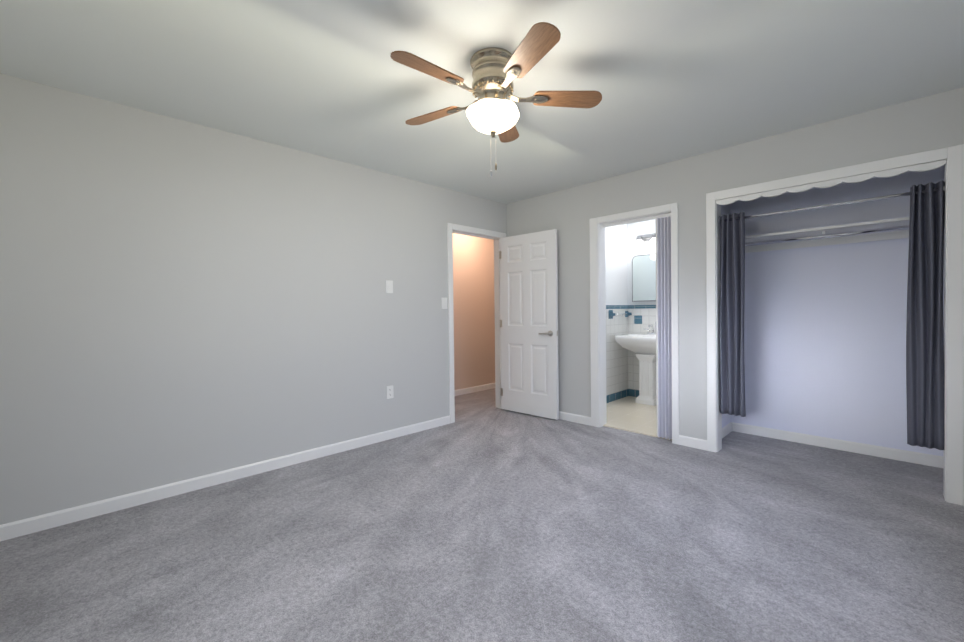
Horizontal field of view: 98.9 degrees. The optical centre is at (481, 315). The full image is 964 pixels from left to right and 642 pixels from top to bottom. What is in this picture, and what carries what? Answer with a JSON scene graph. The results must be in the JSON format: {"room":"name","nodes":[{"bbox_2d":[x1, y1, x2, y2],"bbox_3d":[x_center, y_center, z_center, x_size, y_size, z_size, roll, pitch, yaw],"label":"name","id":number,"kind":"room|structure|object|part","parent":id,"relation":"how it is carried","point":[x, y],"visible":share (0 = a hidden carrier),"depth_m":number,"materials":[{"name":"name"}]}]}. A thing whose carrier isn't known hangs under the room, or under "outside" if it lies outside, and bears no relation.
{"room":"empty bedroom","nodes":[
{"label":"empty bedroom","id":0,"kind":"room"},
{"bbox_2d":[0,73,506,524],"bbox_3d":[-0.717,-0.088,4.015,6.120,2.440,0.120,-1,1,-45],"label":"wall","id":1,"kind":"structure","parent":0,"point":[181,300],"depth_m":2.73,"materials":[{"name":"grey paint"}]},
{"bbox_2d":[0,415,449,540],"bbox_3d":[-1.531,1.111,3.119,3.363,0.082,0.013,-1,1,-45],"label":"baseboard","id":2,"kind":"structure","parent":1,"relation":"attached to","point":[14,529],"depth_m":2.71,"materials":[{"name":"white wood"}]},
{"bbox_2d":[386,280,392,292],"bbox_3d":[-0.849,-0.264,3.792,0.072,0.116,0.010,-1,1,-45],"label":"switch plate","id":3,"kind":"object","parent":1,"relation":"attached to","point":[389,286],"visible":1,"depth_m":3.79,"materials":[{"name":"white plastic"}]},
{"bbox_2d":[386,385,393,398],"bbox_3d":[-0.846,0.705,3.797,0.072,0.116,0.008,-1,1,-45],"label":"electrical outlet plate","id":4,"kind":"object","parent":1,"relation":"attached to","point":[389,392],"visible":1,"depth_m":3.79,"materials":[{"name":"white plastic"}]},
{"bbox_2d":[441,298,446,308],"bbox_3d":[-0.385,-0.127,4.250,0.072,0.116,0.010,-1,1,-45],"label":"switch plate","id":5,"kind":"object","parent":1,"relation":"attached to","point":[444,303],"visible":1,"depth_m":4.25,"materials":[{"name":"white plastic"}]},
{"bbox_2d":[447,223,505,422],"bbox_3d":[-0.072,0.074,4.653,0.902,2.085,0.154,-1,1,-45],"label":"door frame","id":6,"kind":"structure","parent":1,"relation":"attached to","point":[495,236],"depth_m":4.53,"materials":[{"name":"white wood"}]},
{"bbox_2d":[453,233,494,389],"bbox_3d":[-0.581,-0.109,5.556,4.240,2.440,0.120,-1,1,-45],"label":"wall","id":7,"kind":"structure","parent":0,"point":[474,310],"depth_m":5.92,"materials":[{"name":"beige paint"}]},
{"bbox_2d":[454,383,494,395],"bbox_3d":[-0.521,1.070,5.523,4.000,0.082,0.013,-1,1,-45],"label":"baseboard","id":8,"kind":"structure","parent":7,"relation":"attached to","point":[463,391],"depth_m":5.92,"materials":[{"name":"white wood"}]},
{"bbox_2d":[0,388,963,641],"bbox_3d":[0.283,1.163,3.034,6.120,0.060,4.924,-1,1,-45],"label":"floor carpet","id":9,"kind":"object","parent":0,"point":[482,518],"visible":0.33,"depth_m":2.02,"materials":[{"name":"grey carpet"}]},
{"bbox_2d":[0,0,963,203],"bbox_3d":[0.255,-1.347,3.002,6.120,0.080,4.924,-1,1,-45],"label":"ceiling","id":10,"kind":"structure","parent":0,"point":[671,80],"depth_m":2.17,"materials":[{"name":"white paint"}]},
{"bbox_2d":[390,22,601,176],"bbox_3d":[0.022,-0.999,2.084,1.058,0.587,1.082,-1,1,-45],"label":"fan","id":11,"kind":"object","parent":10,"relation":"hanging from","point":[496,72],"visible":1,"depth_m":2.01,"materials":[{"name":"brown wood"}]},
{"bbox_3d":[-0.197,-1.102,1.887,0.475,0.024,0.124,-1,13,-40],"label":"blade","id":12,"kind":"part","parent":11,"relation":"part of","materials":[{"name":"brown wood"}]},
{"bbox_3d":[-0.226,-1.107,2.274,0.475,0.024,0.124,0,13,32],"label":"blade","id":13,"kind":"part","parent":11,"relation":"part of","materials":[{"name":"brown wood"}]},
{"bbox_3d":[0.056,-0.991,2.102,0.259,0.107,0.277,-1,1,-45],"label":"globe","id":14,"kind":"part","parent":11,"relation":"part of","materials":[{"name":"white glass"}]},
{"bbox_3d":[0.133,-1.113,2.420,0.124,0.024,0.475,-13,-2,13],"label":"blade","id":15,"kind":"part","parent":11,"relation":"part of","materials":[{"name":"brown wood"}]},
{"bbox_3d":[0.180,-1.105,1.796,0.124,0.024,0.475,12,-4,-22],"label":"blade","id":16,"kind":"part","parent":11,"relation":"part of","materials":[{"name":"brown wood"}]},
{"bbox_3d":[0.383,-1.112,2.125,0.475,0.024,0.124,-1,-11,-4],"label":"blade","id":17,"kind":"part","parent":11,"relation":"part of","materials":[{"name":"brown wood"}]},
{"bbox_2d":[605,224,628,304],"bbox_3d":[1.432,-0.126,5.084,1.560,2.440,0.120,-1,1,-45],"label":"wall","id":18,"kind":"structure","parent":0,"point":[621,251],"depth_m":5.31,"materials":[{"name":"white paint"}]},
{"bbox_2d":[606,305,628,402],"bbox_3d":[1.443,0.479,5.003,1.438,1.208,0.012,-1,1,-45],"label":"wall tile","id":19,"kind":"structure","parent":18,"relation":"attached to","point":[622,372],"depth_m":5.27,"materials":[{"name":"white tile"}]},
{"bbox_2d":[609,311,631,317],"bbox_3d":[1.776,-0.017,5.279,0.510,0.080,0.065,-1,1,-45],"label":"towel rail","id":20,"kind":"object","parent":19,"relation":"attached to","point":[626,314],"visible":1,"depth_m":5.26,"materials":[{"name":"blue ceramic"}]},
{"bbox_2d":[603,396,671,439],"bbox_3d":[1.880,1.091,4.531,1.500,0.012,1.300,-1,1,-45],"label":"floor","id":21,"kind":"structure","parent":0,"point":[628,413],"depth_m":4.44,"materials":[{"name":"beige tile"}]},
{"bbox_2d":[615,325,656,405],"bbox_3d":[2.028,0.597,5.063,0.490,0.959,0.620,-1,1,-45],"label":"pedestal sink","id":22,"kind":"object","parent":21,"relation":"on","point":[642,347],"visible":0.69,"depth_m":5.00,"materials":[{"name":"white ceramic"}]},
{"bbox_2d":[628,219,655,304],"bbox_3d":[2.488,-0.137,5.039,0.120,2.440,1.370,-1,1,-45],"label":"wall","id":23,"kind":"structure","parent":0,"point":[635,229],"depth_m":5.40,"materials":[{"name":"white paint"}]},
{"bbox_2d":[628,305,655,396],"bbox_3d":[2.406,0.468,5.043,0.012,1.208,1.250,-1,1,-45],"label":"wall tile","id":24,"kind":"structure","parent":23,"relation":"attached to","point":[642,316],"depth_m":5.42,"materials":[{"name":"white tile"}]},
{"bbox_2d":[632,253,655,301],"bbox_3d":[2.148,-0.478,5.223,0.093,0.595,0.480,-1,1,-45],"label":"upper cabinet","id":25,"kind":"object","parent":23,"relation":"attached to","point":[643,278],"visible":0.54,"depth_m":5.25,"materials":[{"name":"grey"}]},
{"bbox_2d":[634,233,655,247],"bbox_3d":[2.089,-0.959,5.206,0.184,0.162,0.360,-1,1,-45],"label":"sconce","id":26,"kind":"object","parent":23,"relation":"attached to","point":[641,240],"visible":0.75,"depth_m":5.23,"materials":[{"name":"silver metal"}]},
{"bbox_2d":[507,87,963,439],"bbox_3d":[1.686,-0.110,3.632,0.120,2.440,3.804,-1,1,-45],"label":"wall","id":27,"kind":"structure","parent":0,"point":[927,123],"depth_m":3.46,"materials":[{"name":"grey paint"}]},
{"bbox_2d":[499,229,558,419],"bbox_3d":[0.505,0.096,4.584,0.767,1.995,0.140,0,1,42],"label":"hall door","id":28,"kind":"structure","parent":27,"relation":"in","point":[529,317],"depth_m":4.54,"materials":[{"name":"white painted wood"},{"name":"satin nickel"}]},
{"bbox_2d":[559,411,590,425],"bbox_3d":[0.713,1.068,4.550,0.013,0.082,1.107,-1,1,-45],"label":"baseboard","id":29,"kind":"structure","parent":27,"relation":"attached to","point":[566,416],"depth_m":4.28,"materials":[{"name":"white wood"}]},
{"bbox_2d":[589,203,678,444],"bbox_3d":[1.437,0.071,3.888,0.154,2.077,0.850,-1,1,-45],"label":"door frame","id":30,"kind":"structure","parent":27,"relation":"attached to","point":[598,326],"depth_m":4.08,"materials":[{"name":"white wood"}]},
{"bbox_2d":[601,213,671,439],"bbox_3d":[1.448,0.097,3.878,0.081,1.998,0.688,-1,1,-45],"label":"door","id":31,"kind":"structure","parent":27,"relation":"in","point":[662,327],"depth_m":3.68,"materials":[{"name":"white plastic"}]},
{"bbox_2d":[716,160,945,204],"bbox_3d":[2.316,-0.899,2.882,0.020,0.042,1.228,-1,1,-45],"label":"trim","id":32,"kind":"structure","parent":27,"relation":"attached to","point":[883,174],"depth_m":2.78,"materials":[{"name":"white wood"}]},
{"bbox_2d":[718,180,944,449],"bbox_3d":[2.362,0.003,2.930,0.073,1.626,1.249,-1,1,-45],"label":"curtains","id":33,"kind":"object","parent":27,"relation":"hanging from","point":[925,371],"visible":0.98,"depth_m":2.58,"materials":[{"name":"grey fabric"}]},
{"bbox_3d":[2.354,-0.765,2.919,0.027,0.028,1.227,-1,1,-45],"label":"rod","id":34,"kind":"part","parent":33,"relation":"part of","materials":[{"name":"silver metal"}]},
{"bbox_2d":[706,144,963,505],"bbox_3d":[2.368,0.058,2.934,0.137,2.106,1.375,-1,1,-45],"label":"trim","id":35,"kind":"structure","parent":27,"relation":"attached to","point":[953,451],"depth_m":2.46,"materials":[{"name":"white wood"}]},
{"bbox_2d":[721,165,943,455],"bbox_3d":[2.716,-0.116,3.209,0.750,2.440,1.754,-1,1,-45],"label":"wall","id":36,"kind":"structure","parent":0,"point":[824,341],"depth_m":3.41,"materials":[{"name":"white paint"}]},
{"bbox_2d":[745,217,909,252],"bbox_3d":[2.738,-0.630,3.288,0.349,0.104,1.428,-1,1,-45],"label":"shelf","id":37,"kind":"object","parent":36,"relation":"attached to","point":[890,229],"visible":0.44,"depth_m":3.26,"materials":[{"name":"white wood"}]},
{"bbox_2d":[722,422,942,467],"bbox_3d":[2.657,1.063,3.211,0.630,0.082,1.430,-1,1,-45],"label":"baseboard","id":38,"kind":"structure","parent":36,"relation":"attached to","point":[894,454],"depth_m":3.37,"materials":[{"name":"white wood"}]}
]}

